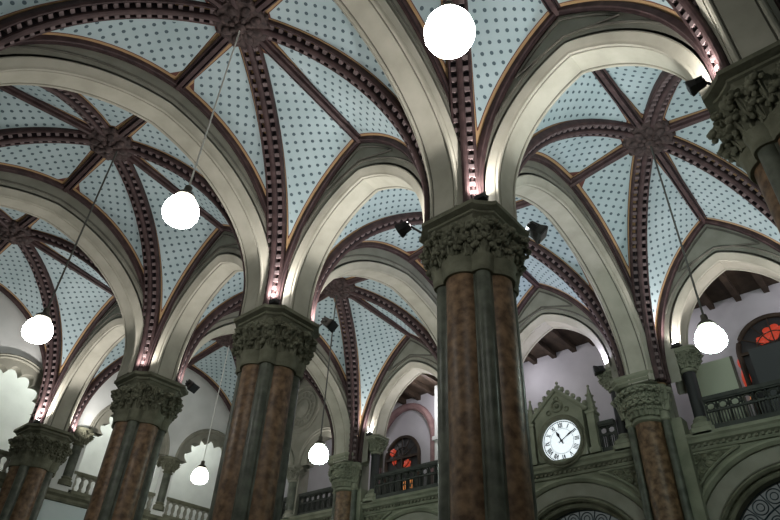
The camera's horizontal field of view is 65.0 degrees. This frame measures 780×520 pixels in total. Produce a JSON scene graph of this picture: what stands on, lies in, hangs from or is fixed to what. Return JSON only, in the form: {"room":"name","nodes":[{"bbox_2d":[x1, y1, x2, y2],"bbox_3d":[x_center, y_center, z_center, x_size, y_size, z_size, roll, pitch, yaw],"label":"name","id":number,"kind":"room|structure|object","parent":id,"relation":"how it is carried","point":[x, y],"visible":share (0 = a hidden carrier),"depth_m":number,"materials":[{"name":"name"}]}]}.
{"room":"train station hall","nodes":[
{"label":"train station hall","id":0,"kind":"room"},
{"bbox_2d":[0,206,113,375],"bbox_3d":[-9.562,0.683,14.444,4.707,3.789,6.205,-26,-45,33],"label":"ceiling","id":1,"kind":"structure","parent":0,"point":[80,301],"depth_m":16.82,"materials":[{"name":"blue paint"}]},
{"bbox_2d":[0,285,45,373],"bbox_3d":[-11.296,1.658,15.576,0.100,3.440,5.921,-26,-45,33],"label":"arch","id":2,"kind":"object","parent":1,"relation":"attached to","point":[3,290],"visible":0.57,"depth_m":17.10,"materials":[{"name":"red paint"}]},
{"bbox_2d":[0,209,122,422],"bbox_3d":[-9.546,0.694,14.418,4.804,3.740,6.135,-26,-45,33],"label":"ribs","id":3,"kind":"object","parent":1,"relation":"attached to","point":[13,232],"visible":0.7,"depth_m":16.25,"materials":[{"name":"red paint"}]},
{"bbox_2d":[0,369,220,519],"bbox_3d":[-11.003,4.424,18.381,0.200,5.200,14.200,-26,-45,33],"label":"wall","id":4,"kind":"structure","parent":0,"point":[16,404],"depth_m":19.42,"materials":[{"name":"white paint"}]},
{"bbox_2d":[0,85,229,323],"bbox_3d":[-5.934,-1.072,11.848,3.957,3.789,6.209,-26,-45,33],"label":"ceiling","id":5,"kind":"structure","parent":0,"point":[178,248],"depth_m":13.48,"materials":[{"name":"blue paint"}]},
{"bbox_2d":[0,85,245,371],"bbox_3d":[-5.935,-1.053,11.833,4.164,3.740,6.072,-26,-45,33],"label":"ribs","id":6,"kind":"object","parent":5,"relation":"attached to","point":[104,140],"visible":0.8,"depth_m":12.86,"materials":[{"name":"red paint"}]},
{"bbox_2d":[22,151,117,343],"bbox_3d":[-5.759,-0.459,11.382,0.456,4.476,0.456,-26,-45,33],"label":"pendant lamp","id":7,"kind":"object","parent":6,"relation":"hanging from","point":[39,329],"visible":1,"depth_m":10.12,"materials":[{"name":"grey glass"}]},
{"bbox_2d":[0,291,229,519],"bbox_3d":[-9.770,6.253,15.728,0.400,11.200,14.408,-26,-45,33],"label":"wall","id":8,"kind":"structure","parent":0,"point":[197,412],"depth_m":18.35,"materials":[{"name":"white paint"}]},
{"bbox_2d":[0,353,42,414],"bbox_3d":[-10.368,3.279,16.737,0.380,1.320,2.640,-26,-45,33],"label":"arch","id":9,"kind":"object","parent":8,"relation":"attached to","point":[23,367],"visible":0.57,"depth_m":17.04,"materials":[{"name":"grey stone"}]},
{"bbox_2d":[57,426,94,486],"bbox_3d":[-8.919,5.551,17.207,0.771,1.560,0.771,-13,-40,20],"label":"colonnette","id":10,"kind":"object","parent":8,"relation":"attached to","point":[84,435],"visible":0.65,"depth_m":17.21,"materials":[{"name":"stone"}]},
{"bbox_2d":[0,475,172,519],"bbox_3d":[-9.575,5.806,15.786,0.160,0.280,14.108,-26,-45,33],"label":"trim","id":11,"kind":"structure","parent":8,"relation":"attached to","point":[52,494],"depth_m":16.59,"materials":[{"name":"stone"}]},
{"bbox_2d":[0,449,10,475],"bbox_3d":[-10.453,4.922,15.397,0.140,0.600,2.462,-26,-45,33],"label":"balcony railing","id":12,"kind":"object","parent":11,"relation":"on","point":[3,453],"visible":0.41,"depth_m":15.83,"materials":[{"name":"stone"}]},
{"bbox_2d":[68,471,155,512],"bbox_3d":[-7.941,6.747,17.672,0.140,0.600,2.662,-26,-45,33],"label":"balcony railing","id":13,"kind":"object","parent":11,"relation":"on","point":[83,476],"visible":0.31,"depth_m":17.14,"materials":[{"name":"stone"}]},
{"bbox_2d":[162,497,209,519],"bbox_3d":[-6.064,8.111,19.372,0.140,0.600,2.514,-26,-45,33],"label":"balcony railing","id":14,"kind":"object","parent":11,"relation":"on","point":[173,501],"visible":0.75,"depth_m":19.05,"materials":[{"name":"stone"}]},
{"bbox_2d":[89,404,169,456],"bbox_3d":[-7.921,5.057,18.954,0.380,1.320,2.640,-26,-45,33],"label":"arch","id":15,"kind":"object","parent":8,"relation":"attached to","point":[102,418],"visible":0.35,"depth_m":18.26,"materials":[{"name":"grey stone"}]},
{"bbox_2d":[153,456,180,511],"bbox_3d":[-7.014,6.936,18.932,0.771,1.560,0.771,-13,-40,20],"label":"colonnette","id":16,"kind":"object","parent":8,"relation":"attached to","point":[170,464],"visible":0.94,"depth_m":19.00,"materials":[{"name":"stone"}]},
{"bbox_2d":[175,429,224,463],"bbox_3d":[-6.029,6.433,20.668,0.380,1.320,2.640,-26,-45,33],"label":"arch","id":17,"kind":"object","parent":8,"relation":"attached to","point":[216,437],"visible":0.6,"depth_m":20.38,"materials":[{"name":"grey stone"}]},
{"bbox_2d":[90,338,236,404],"bbox_3d":[-5.118,3.912,18.469,4.706,3.790,6.381,-26,-45,33],"label":"ceiling","id":18,"kind":"structure","parent":0,"point":[212,365],"depth_m":20.52,"materials":[{"name":"blue paint"}]},
{"bbox_2d":[117,366,230,411],"bbox_3d":[-6.882,4.866,19.574,0.100,3.440,6.008,-26,-45,33],"label":"arch","id":19,"kind":"object","parent":18,"relation":"attached to","point":[192,368],"visible":0.24,"depth_m":21.05,"materials":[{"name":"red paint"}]},
{"bbox_2d":[68,334,333,455],"bbox_3d":[-5.104,3.923,18.441,4.811,3.740,6.302,-26,-45,33],"label":"ribs","id":20,"kind":"object","parent":18,"relation":"attached to","point":[225,340],"visible":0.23,"depth_m":18.24,"materials":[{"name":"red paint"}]},
{"bbox_2d":[191,347,228,484],"bbox_3d":[-5.158,4.413,18.034,0.456,4.276,0.456,-26,-45,33],"label":"pendant lamp","id":21,"kind":"object","parent":20,"relation":"hanging from","point":[199,476],"visible":1,"depth_m":16.81,"materials":[{"name":"white glass"}]},
{"bbox_2d":[0,0,406,253],"bbox_3d":[-2.599,-2.686,9.460,3.943,3.789,6.209,-26,-45,33],"label":"ceiling","id":22,"kind":"structure","parent":0,"point":[313,142],"depth_m":11.15,"materials":[{"name":"blue paint"}]},
{"bbox_2d":[0,0,429,303],"bbox_3d":[-2.600,-2.667,9.446,4.151,3.740,6.070,-26,-45,33],"label":"ribs","id":23,"kind":"object","parent":22,"relation":"attached to","point":[257,32],"visible":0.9,"depth_m":10.45,"materials":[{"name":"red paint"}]},
{"bbox_2d":[162,30,239,228],"bbox_3d":[-2.625,-2.168,9.073,0.456,4.246,0.456,-26,-45,33],"label":"pendant lamp","id":24,"kind":"object","parent":23,"relation":"hanging from","point":[181,210],"visible":1,"depth_m":7.81,"materials":[{"name":"white glass"}]},
{"bbox_2d":[291,378,329,515],"bbox_3d":[-2.988,6.122,20.280,5.329,4.800,0.400,-26,-45,33],"label":"wall","id":25,"kind":"structure","parent":0,"point":[298,440],"depth_m":19.99,"materials":[{"name":"grey stone"}]},
{"bbox_2d":[293,384,320,433],"bbox_3d":[-2.961,5.023,20.730,1.740,1.740,0.123,-26,-45,33],"label":"roundel","id":26,"kind":"object","parent":25,"relation":"attached to","point":[303,407],"visible":0.78,"depth_m":20.55,"materials":[{"name":"grey stone"}]},
{"bbox_2d":[195,272,427,435],"bbox_3d":[-1.490,2.157,15.873,4.005,3.790,6.389,-26,-45,33],"label":"ceiling","id":27,"kind":"structure","parent":0,"point":[376,340],"depth_m":18.16,"materials":[{"name":"blue paint"}]},
{"bbox_2d":[178,277,436,461],"bbox_3d":[-1.483,2.183,15.866,4.170,3.740,6.271,-26,-45,33],"label":"ribs","id":28,"kind":"object","parent":27,"relation":"attached to","point":[343,288],"visible":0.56,"depth_m":16.95,"materials":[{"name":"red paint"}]},
{"bbox_2d":[309,295,336,463],"bbox_3d":[-1.554,2.798,15.351,0.456,4.606,0.456,-26,-45,33],"label":"pendant lamp","id":29,"kind":"object","parent":28,"relation":"hanging from","point":[318,454],"visible":1,"depth_m":14.04,"materials":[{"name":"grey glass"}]},
{"bbox_2d":[326,189,593,308],"bbox_3d":[1.845,0.543,13.486,3.991,3.790,6.390,-26,-45,33],"label":"ceiling","id":30,"kind":"structure","parent":0,"point":[386,203],"depth_m":14.14,"materials":[{"name":"blue paint"}]},
{"bbox_2d":[311,200,624,376],"bbox_3d":[1.852,0.570,13.479,4.157,3.740,6.271,-26,-45,33],"label":"ribs","id":31,"kind":"object","parent":30,"relation":"attached to","point":[572,279],"visible":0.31,"depth_m":13.85,"materials":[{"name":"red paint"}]},
{"bbox_2d":[284,282,779,506],"bbox_3d":[4.167,4.279,17.159,21.000,5.000,0.200,-26,-45,33],"label":"wall","id":32,"kind":"structure","parent":0,"point":[573,371],"depth_m":16.77,"materials":[{"name":"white paint"}]},
{"bbox_2d":[384,435,420,490],"bbox_3d":[0.369,6.750,19.082,1.470,2.635,0.120,-26,-45,33],"label":"window","id":33,"kind":"structure","parent":32,"relation":"in","point":[404,451],"depth_m":19.49,"materials":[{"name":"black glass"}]},
{"bbox_2d":[379,403,434,482],"bbox_3d":[0.476,6.258,19.342,2.540,3.642,0.240,-26,-45,33],"label":"arch","id":34,"kind":"object","parent":32,"relation":"attached to","point":[401,409],"visible":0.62,"depth_m":19.70,"materials":[{"name":"pink stone"}]},
{"bbox_2d":[432,385,437,459],"bbox_3d":[1.591,5.499,18.551,0.520,4.100,0.360,-26,-45,33],"label":"pilaster","id":35,"kind":"object","parent":32,"relation":"attached to","point":[434,438],"visible":0.14,"depth_m":18.87,"materials":[{"name":"white paint"}]},
{"bbox_2d":[736,312,779,414],"bbox_3d":[8.639,2.543,13.327,1.730,3.160,0.120,-26,-45,33],"label":"door","id":36,"kind":"structure","parent":32,"relation":"in","point":[764,329],"depth_m":14.07,"materials":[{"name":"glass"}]},
{"bbox_2d":[407,0,684,147],"bbox_3d":[0.643,-4.255,7.139,3.734,3.788,6.211,-26,-45,33],"label":"ceiling","id":37,"kind":"structure","parent":0,"point":[503,28],"depth_m":9.61,"materials":[{"name":"blue paint"}]},
{"bbox_2d":[443,0,730,201],"bbox_3d":[0.642,-4.235,7.125,3.947,3.740,6.066,-26,-45,33],"label":"ribs","id":38,"kind":"object","parent":37,"relation":"attached to","point":[460,82],"visible":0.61,"depth_m":9.17,"materials":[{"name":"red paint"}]},
{"bbox_2d":[424,0,474,58],"bbox_3d":[0.613,-3.660,6.696,0.456,4.436,0.456,-26,-45,33],"label":"pendant lamp","id":39,"kind":"object","parent":38,"relation":"hanging from","point":[449,31],"visible":1,"depth_m":5.34,"materials":[{"name":"white glass"}]},
{"bbox_2d":[383,436,779,519],"bbox_3d":[2.740,7.827,12.808,20.844,6.200,0.440,-26,-45,33],"label":"wall","id":40,"kind":"structure","parent":0,"point":[742,446],"depth_m":12.68,"materials":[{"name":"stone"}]},
{"bbox_2d":[364,510,391,519],"bbox_3d":[-0.334,7.142,16.330,1.002,0.752,0.099,-26,-45,33],"label":"carved spandrel","id":41,"kind":"object","parent":40,"relation":"attached to","point":[382,515],"visible":1,"depth_m":16.46,"materials":[{"name":"stone"}]},
{"bbox_2d":[386,506,437,519],"bbox_3d":[0.630,7.942,14.911,4.040,3.620,0.520,-26,-45,33],"label":"arch","id":42,"kind":"object","parent":40,"relation":"attached to","point":[417,512],"visible":0.83,"depth_m":15.68,"materials":[{"name":"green stone"}]},
{"bbox_2d":[281,415,779,519],"bbox_3d":[2.656,5.210,14.460,20.844,0.320,0.200,-26,-45,33],"label":"trim","id":43,"kind":"structure","parent":40,"relation":"attached to","point":[771,423],"depth_m":13.09,"materials":[{"name":"green stone"}]},
{"bbox_2d":[281,497,286,518],"bbox_3d":[-3.885,8.079,19.582,1.929,0.680,0.140,-26,-45,33],"label":"balcony railing","id":44,"kind":"object","parent":43,"relation":"on","point":[284,498],"visible":0.07,"depth_m":19.21,"materials":[{"name":"grey stone"}]},
{"bbox_2d":[282,465,308,518],"bbox_3d":[-3.028,7.273,19.114,0.771,1.560,0.771,15,-38,-16],"label":"colonnette","id":45,"kind":"object","parent":43,"relation":"on","point":[294,471],"visible":0.78,"depth_m":19.14,"materials":[{"name":"grey stone"}]},
{"bbox_2d":[288,448,293,464],"bbox_3d":[-3.800,6.678,20.561,2.120,1.060,0.380,-26,-45,33],"label":"round arch","id":46,"kind":"object","parent":45,"relation":"on","point":[291,456],"visible":0.1,"depth_m":19.85,"materials":[{"name":"grey stone"}]},
{"bbox_2d":[296,427,331,468],"bbox_3d":[-2.059,5.836,19.316,2.120,1.060,0.380,-26,-45,33],"label":"round arch","id":47,"kind":"object","parent":45,"relation":"on","point":[303,458],"visible":0.52,"depth_m":19.54,"materials":[{"name":"grey stone"}]},
{"bbox_2d":[297,486,332,514],"bbox_3d":[-2.077,7.204,18.288,1.920,0.680,0.140,-26,-45,33],"label":"balcony railing","id":48,"kind":"object","parent":43,"relation":"on","point":[309,506],"visible":0.68,"depth_m":18.39,"materials":[{"name":"grey stone"}]},
{"bbox_2d":[362,434,388,502],"bbox_3d":[-0.424,6.007,17.473,0.758,1.876,0.746,-18,-41,26],"label":"colonnette","id":49,"kind":"object","parent":43,"relation":"on","point":[377,443],"visible":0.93,"depth_m":17.63,"materials":[{"name":"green stone"}]},
{"bbox_2d":[374,460,437,498],"bbox_3d":[0.563,5.848,16.293,2.600,0.680,0.140,-26,-45,33],"label":"balcony railing","id":50,"kind":"object","parent":43,"relation":"on","point":[421,481],"visible":0.84,"depth_m":16.34,"materials":[{"name":"grey stone"}]},
{"bbox_2d":[527,382,602,467],"bbox_3d":[3.962,3.773,14.167,1.760,2.105,0.385,-26,-45,33],"label":"clock","id":51,"kind":"object","parent":43,"relation":"on","point":[562,428],"visible":0.94,"depth_m":13.95,"materials":[{"name":"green stone"}]},
{"bbox_2d":[597,418,617,451],"bbox_3d":[4.749,3.822,13.296,0.395,0.680,0.140,-26,-45,33],"label":"balcony railing","id":52,"kind":"object","parent":43,"relation":"on","point":[608,423],"visible":0.96,"depth_m":13.31,"materials":[{"name":"grey stone"}]},
{"bbox_2d":[597,367,630,450],"bbox_3d":[5.085,3.337,13.523,0.746,1.876,0.758,-11,-39,18],"label":"colonnette","id":53,"kind":"object","parent":43,"relation":"on","point":[623,441],"visible":0.47,"depth_m":13.32,"materials":[{"name":"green stone"}]},
{"bbox_2d":[593,365,605,375],"bbox_3d":[4.772,2.508,13.890,0.338,0.175,0.249,-4,-37,9],"label":"spotlight","id":54,"kind":"object","parent":53,"relation":"attached to","point":[597,370],"visible":1,"depth_m":13.83,"materials":[{"name":"black metal"}]},
{"bbox_2d":[674,344,714,434],"bbox_3d":[6.296,2.751,12.657,0.746,1.876,0.758,-11,-39,18],"label":"colonnette","id":55,"kind":"object","parent":43,"relation":"on","point":[688,357],"visible":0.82,"depth_m":12.72,"materials":[{"name":"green stone"}]},
{"bbox_2d":[671,342,681,348],"bbox_3d":[6.103,1.823,13.068,0.240,0.084,0.120,-26,-45,33],"label":"uplight","id":56,"kind":"object","parent":55,"relation":"on","point":[677,344],"visible":1,"depth_m":13.03,"materials":[{"name":"black metal"}]},
{"bbox_2d":[657,219,779,394],"bbox_3d":[7.332,0.672,13.153,3.390,3.630,0.794,-26,-45,33],"label":"arch","id":57,"kind":"object","parent":55,"relation":"on","point":[714,247],"visible":0.95,"depth_m":13.49,"materials":[{"name":"beige stone"}]},
{"bbox_2d":[701,379,779,428],"bbox_3d":[7.160,2.656,11.571,2.305,0.680,0.140,-26,-45,33],"label":"balcony railing","id":58,"kind":"object","parent":43,"relation":"on","point":[769,385],"visible":0.99,"depth_m":11.80,"materials":[{"name":"grey stone"}]},
{"bbox_2d":[535,476,644,519],"bbox_3d":[3.959,6.331,12.528,4.040,3.620,0.520,-26,-45,33],"label":"arch","id":59,"kind":"object","parent":40,"relation":"attached to","point":[556,493],"visible":0.81,"depth_m":13.08,"materials":[{"name":"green stone"}]},
{"bbox_2d":[556,510,616,519],"bbox_3d":[4.084,6.011,12.918,2.840,1.430,0.032,-26,-45,33],"label":"iron grille","id":60,"kind":"object","parent":59,"relation":"attached to","point":[578,510],"visible":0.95,"depth_m":13.20,"materials":[{"name":"grey metal"}]},
{"bbox_2d":[598,464,639,492],"bbox_3d":[4.829,4.644,12.636,1.025,0.752,0.098,-26,-45,33],"label":"carved spandrel","id":61,"kind":"object","parent":40,"relation":"attached to","point":[626,474],"visible":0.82,"depth_m":12.70,"materials":[{"name":"stone"}]},
{"bbox_2d":[692,444,738,486],"bbox_3d":[6.198,3.981,11.655,1.058,0.753,0.099,-26,-45,33],"label":"carved spandrel","id":62,"kind":"object","parent":40,"relation":"attached to","point":[706,461],"visible":0.82,"depth_m":11.75,"materials":[{"name":"stone"}]},
{"bbox_2d":[702,437,779,519],"bbox_3d":[7.183,4.771,10.220,4.040,3.620,0.520,-26,-45,33],"label":"arch","id":63,"kind":"object","parent":40,"relation":"attached to","point":[719,494],"visible":0.95,"depth_m":11.27,"materials":[{"name":"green stone"}]},
{"bbox_2d":[740,481,779,519],"bbox_3d":[7.307,4.451,10.611,2.840,1.430,0.032,-26,-45,33],"label":"iron grille","id":64,"kind":"object","parent":63,"relation":"attached to","point":[766,502],"visible":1,"depth_m":11.16,"materials":[{"name":"grey metal"}]},
{"bbox_2d":[396,270,778,402],"bbox_3d":[3.712,2.586,17.667,21.000,0.100,1.700,-26,-45,33],"label":"ceiling","id":65,"kind":"structure","parent":0,"point":[743,281],"depth_m":15.09,"materials":[{"name":"brown wood"}]},
{"bbox_2d":[397,397,405,404],"bbox_3d":[0.031,4.453,20.199,0.130,0.160,1.450,-26,-45,33],"label":"ceiling beam","id":66,"kind":"structure","parent":65,"relation":"attached to","point":[400,400],"depth_m":20.46,"materials":[{"name":"brown wood"}]},
{"bbox_2d":[403,387,420,400],"bbox_3d":[0.500,4.226,19.863,0.130,0.160,1.450,-26,-45,33],"label":"ceiling beam","id":67,"kind":"structure","parent":65,"relation":"attached to","point":[407,391],"depth_m":20.00,"materials":[{"name":"brown wood"}]},
{"bbox_2d":[410,379,433,395],"bbox_3d":[0.969,3.999,19.527,0.130,0.160,1.450,-26,-45,33],"label":"ceiling beam","id":68,"kind":"structure","parent":65,"relation":"attached to","point":[415,382],"depth_m":19.54,"materials":[{"name":"brown wood"}]},
{"bbox_2d":[420,373,436,384],"bbox_3d":[1.438,3.772,19.191,0.130,0.160,1.450,-26,-45,33],"label":"ceiling beam","id":69,"kind":"structure","parent":65,"relation":"attached to","point":[429,377],"depth_m":18.97,"materials":[{"name":"brown wood"}]},
{"bbox_2d":[526,353,537,364],"bbox_3d":[3.784,2.637,17.512,0.130,0.160,1.450,-26,-45,33],"label":"ceiling beam","id":70,"kind":"structure","parent":65,"relation":"attached to","point":[530,358],"depth_m":17.75,"materials":[{"name":"brown wood"}]},
{"bbox_2d":[535,340,556,358],"bbox_3d":[4.253,2.410,17.177,0.130,0.160,1.450,-26,-45,33],"label":"ceiling beam","id":71,"kind":"structure","parent":65,"relation":"attached to","point":[540,344],"depth_m":17.25,"materials":[{"name":"brown wood"}]},
{"bbox_2d":[549,329,576,352],"bbox_3d":[4.723,2.183,16.841,0.130,0.160,1.450,-26,-45,33],"label":"beam","id":72,"kind":"structure","parent":65,"relation":"attached to","point":[554,333],"depth_m":16.81,"materials":[{"name":"brown wood"}]},
{"bbox_2d":[577,332,594,345],"bbox_3d":[5.192,1.956,16.505,0.130,0.160,1.450,-26,-45,33],"label":"beam","id":73,"kind":"structure","parent":65,"relation":"attached to","point":[587,339],"depth_m":16.63,"materials":[{"name":"brown wood"}]},
{"bbox_2d":[700,292,714,309],"bbox_3d":[7.537,0.821,14.826,0.130,0.160,1.450,-26,-45,33],"label":"beam","id":74,"kind":"structure","parent":65,"relation":"attached to","point":[704,297],"depth_m":14.97,"materials":[{"name":"brown wood"}]},
{"bbox_2d":[718,272,741,301],"bbox_3d":[8.007,0.594,14.490,0.130,0.160,1.450,-26,-45,33],"label":"beam","id":75,"kind":"structure","parent":65,"relation":"attached to","point":[723,278],"depth_m":14.44,"materials":[{"name":"brown wood"}]},
{"bbox_2d":[750,272,769,292],"bbox_3d":[8.476,0.367,14.154,0.130,0.160,1.450,-26,-45,33],"label":"beam","id":76,"kind":"structure","parent":65,"relation":"attached to","point":[758,278],"depth_m":14.25,"materials":[{"name":"brown wood"}]},
{"bbox_2d":[531,66,779,384],"bbox_3d":[5.088,-1.025,11.166,3.781,3.790,6.392,-26,-45,33],"label":"ceiling","id":77,"kind":"structure","parent":0,"point":[607,190],"depth_m":12.75,"materials":[{"name":"blue paint"}]},
{"bbox_2d":[517,69,775,381],"bbox_3d":[5.095,-0.999,11.158,3.953,3.740,6.271,-26,-45,33],"label":"ribs","id":78,"kind":"object","parent":77,"relation":"attached to","point":[638,135],"visible":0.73,"depth_m":12.19,"materials":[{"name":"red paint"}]},
{"bbox_2d":[650,146,727,352],"bbox_3d":[5.026,-0.424,10.673,0.456,4.506,0.456,-26,-45,33],"label":"pendant lamp","id":79,"kind":"object","parent":78,"relation":"hanging from","point":[709,337],"visible":1,"depth_m":9.39,"materials":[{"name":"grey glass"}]},
{"bbox_3d":[-2.905,7.459,7.344,26.000,0.200,22.000,-26,-45,33],"label":"floor","id":80,"kind":"structure","parent":0,"visible":0},
{"bbox_2d":[0,422,77,519],"bbox_3d":[-9.482,7.671,14.434,1.640,7.406,1.640,-26,-45,33],"label":"column","id":81,"kind":"structure","parent":80,"relation":"on","point":[38,450],"depth_m":15.71,"materials":[{"name":"stone"}]},
{"bbox_2d":[39,297,124,431],"bbox_3d":[-7.362,2.460,16.275,4.329,3.310,0.860,-26,-45,33],"label":"pointed arch","id":82,"kind":"object","parent":81,"relation":"on","point":[106,331],"visible":0.45,"depth_m":16.89,"materials":[{"name":"beige stone"}]},
{"bbox_2d":[84,370,188,519],"bbox_3d":[-5.539,5.810,11.676,1.640,7.406,1.640,-26,-45,33],"label":"column","id":83,"kind":"structure","parent":80,"relation":"on","point":[144,405],"depth_m":12.73,"materials":[{"name":"stone"}]},
{"bbox_2d":[0,164,151,378],"bbox_3d":[-7.612,-0.124,12.939,0.860,3.440,5.934,-26,-45,33],"label":"arch","id":84,"kind":"object","parent":83,"relation":"on","point":[37,195],"visible":0.99,"depth_m":13.90,"materials":[{"name":"beige stone"}]},
{"bbox_2d":[185,379,199,393],"bbox_3d":[-4.554,2.861,13.861,0.469,0.291,0.264,-12,-39,19],"label":"spotlight","id":85,"kind":"object","parent":83,"relation":"attached to","point":[192,387],"visible":0.89,"depth_m":13.76,"materials":[{"name":"black metal"}]},
{"bbox_2d":[144,226,242,381],"bbox_3d":[-3.751,0.713,13.691,3.615,3.310,0.860,-26,-45,33],"label":"pointed arch","id":86,"kind":"object","parent":83,"relation":"on","point":[219,260],"visible":0.61,"depth_m":14.13,"materials":[{"name":"beige stone"}]},
{"bbox_2d":[178,306,356,462],"bbox_3d":[-3.198,3.083,16.937,0.860,3.440,6.018,-26,-45,33],"label":"arch","id":87,"kind":"object","parent":83,"relation":"on","point":[336,393],"visible":0.41,"depth_m":18.10,"materials":[{"name":"beige stone"}]},
{"bbox_2d":[208,303,319,519],"bbox_3d":[-2.255,4.198,9.294,1.640,7.406,1.640,-26,-45,33],"label":"column","id":88,"kind":"structure","parent":80,"relation":"on","point":[273,345],"depth_m":10.10,"materials":[{"name":"stone"}]},
{"bbox_2d":[0,34,278,314],"bbox_3d":[-4.271,-1.741,10.548,0.860,3.440,5.934,-26,-45,33],"label":"arch","id":89,"kind":"object","parent":88,"relation":"on","point":[115,77],"visible":0.96,"depth_m":11.16,"materials":[{"name":"beige stone"}]},
{"bbox_2d":[269,298,279,304],"bbox_3d":[-2.058,0.749,10.921,0.240,0.084,0.120,-26,-45,33],"label":"uplight","id":90,"kind":"object","parent":88,"relation":"on","point":[274,301],"visible":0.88,"depth_m":10.88,"materials":[{"name":"black metal"}]},
{"bbox_2d":[319,317,338,332],"bbox_3d":[-1.215,1.217,11.498,0.453,0.283,0.264,-12,-39,19],"label":"spotlight","id":91,"kind":"object","parent":88,"relation":"attached to","point":[331,325],"visible":0.93,"depth_m":11.40,"materials":[{"name":"black metal"}]},
{"bbox_2d":[277,135,423,319],"bbox_3d":[-0.416,-0.901,11.303,3.600,3.310,0.860,-26,-45,33],"label":"pointed arch","id":92,"kind":"object","parent":88,"relation":"on","point":[372,165],"visible":0.79,"depth_m":11.68,"materials":[{"name":"beige stone"}]},
{"bbox_2d":[320,242,436,345],"bbox_3d":[0.143,1.467,14.546,0.860,3.440,6.018,-26,-45,33],"label":"arch","id":93,"kind":"object","parent":88,"relation":"on","point":[389,266],"visible":0.47,"depth_m":14.98,"materials":[{"name":"beige stone"}]},
{"bbox_2d":[328,451,369,519],"bbox_3d":[-1.369,8.492,15.984,1.344,8.600,1.058,-26,-45,33],"label":"column","id":94,"kind":"object","parent":80,"relation":"on","point":[349,480],"visible":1,"depth_m":17.25,"materials":[{"name":"green stone"}]},
{"bbox_2d":[357,334,436,467],"bbox_3d":[0.754,3.855,17.861,3.635,3.630,0.794,-26,-45,33],"label":"arch","id":95,"kind":"object","parent":94,"relation":"on","point":[412,358],"visible":0.74,"depth_m":18.31,"materials":[{"name":"beige stone"}]},
{"bbox_2d":[418,198,537,519],"bbox_3d":[1.089,2.580,6.900,1.640,7.406,1.640,-26,-45,33],"label":"column","id":96,"kind":"structure","parent":80,"relation":"on","point":[474,251],"depth_m":7.39,"materials":[{"name":"stone"}]},
{"bbox_2d":[333,0,475,218],"bbox_3d":[-0.941,-3.352,8.165,0.860,3.440,5.934,-26,-45,33],"label":"arch","id":97,"kind":"object","parent":96,"relation":"on","point":[391,30],"visible":0.84,"depth_m":9.33,"materials":[{"name":"beige stone"}]},
{"bbox_2d":[394,220,421,237],"bbox_3d":[0.275,-0.479,9.122,0.391,0.201,0.212,-13,-40,20],"label":"spotlight","id":98,"kind":"object","parent":96,"relation":"attached to","point":[403,228],"visible":1,"depth_m":9.10,"materials":[{"name":"black metal"}]},
{"bbox_2d":[474,192,488,200],"bbox_3d":[1.271,-0.862,8.538,0.240,0.084,0.120,-26,-45,33],"label":"uplight","id":99,"kind":"object","parent":96,"relation":"on","point":[482,196],"visible":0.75,"depth_m":8.49,"materials":[{"name":"black metal"}]},
{"bbox_2d":[526,221,547,244],"bbox_3d":[2.124,-0.419,9.114,0.427,0.303,0.277,0,-37,5],"label":"spotlight","id":100,"kind":"object","parent":96,"relation":"attached to","point":[537,232],"visible":0.84,"depth_m":9.04,"materials":[{"name":"black metal"}]},
{"bbox_2d":[516,154,663,384],"bbox_3d":[3.473,-0.144,12.163,0.860,3.440,6.018,-26,-45,33],"label":"arch","id":101,"kind":"object","parent":96,"relation":"on","point":[541,183],"visible":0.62,"depth_m":13.19,"materials":[{"name":"beige stone"}]},
{"bbox_2d":[477,1,714,219],"bbox_3d":[2.827,-2.470,8.982,3.370,3.310,0.860,-26,-45,33],"label":"pointed arch","id":102,"kind":"object","parent":96,"relation":"on","point":[585,37],"visible":0.91,"depth_m":9.20,"materials":[{"name":"beige stone"}]},
{"bbox_2d":[610,369,708,519],"bbox_3d":[5.241,5.294,11.253,1.344,8.600,1.058,-26,-45,33],"label":"column","id":103,"kind":"object","parent":80,"relation":"on","point":[668,480],"visible":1,"depth_m":12.17,"materials":[{"name":"green stone"}]},
{"bbox_2d":[517,284,618,394],"bbox_3d":[4.090,2.241,15.474,3.620,3.630,0.794,-26,-45,33],"label":"arch","id":104,"kind":"object","parent":103,"relation":"on","point":[544,309],"visible":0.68,"depth_m":15.73,"materials":[{"name":"beige stone"}]},
{"bbox_2d":[701,40,779,232],"bbox_3d":[4.187,1.057,4.651,1.640,7.406,1.640,-26,-45,33],"label":"column","id":105,"kind":"structure","parent":80,"relation":"on","point":[742,100],"depth_m":6.38,"materials":[{"name":"stone"}]},
{"bbox_2d":[685,75,710,96],"bbox_3d":[3.496,-1.978,6.902,0.290,0.164,0.185,-26,-45,33],"label":"spotlight","id":106,"kind":"object","parent":105,"relation":"attached to","point":[695,85],"visible":0.96,"depth_m":6.89,"materials":[{"name":"black metal"}]},
{"bbox_2d":[692,0,779,70],"bbox_3d":[2.214,-4.879,5.906,0.860,3.440,5.934,-26,-45,33],"label":"arch","id":107,"kind":"object","parent":105,"relation":"on","point":[742,28],"visible":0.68,"depth_m":6.78,"materials":[{"name":"beige stone"}]},
{"bbox_3d":[3.516,5.797,15.222,21.000,0.200,1.600,-26,-45,33],"label":"floor","id":108,"kind":"structure","parent":0,"visible":0},
{"bbox_2d":[696,356,751,423],"bbox_3d":[7.070,3.020,13.019,0.900,1.900,0.500,-26,-45,33],"label":"display board","id":109,"kind":"object","parent":108,"relation":"on","point":[720,375],"visible":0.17,"depth_m":13.26,"materials":[{"name":"green"}]},
{"bbox_2d":[748,341,779,411],"bbox_3d":[8.551,2.740,12.877,1.250,2.300,0.400,-26,-45,33],"label":"screen","id":110,"kind":"object","parent":108,"relation":"on","point":[765,359],"visible":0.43,"depth_m":13.47,"materials":[{"name":"grey"}]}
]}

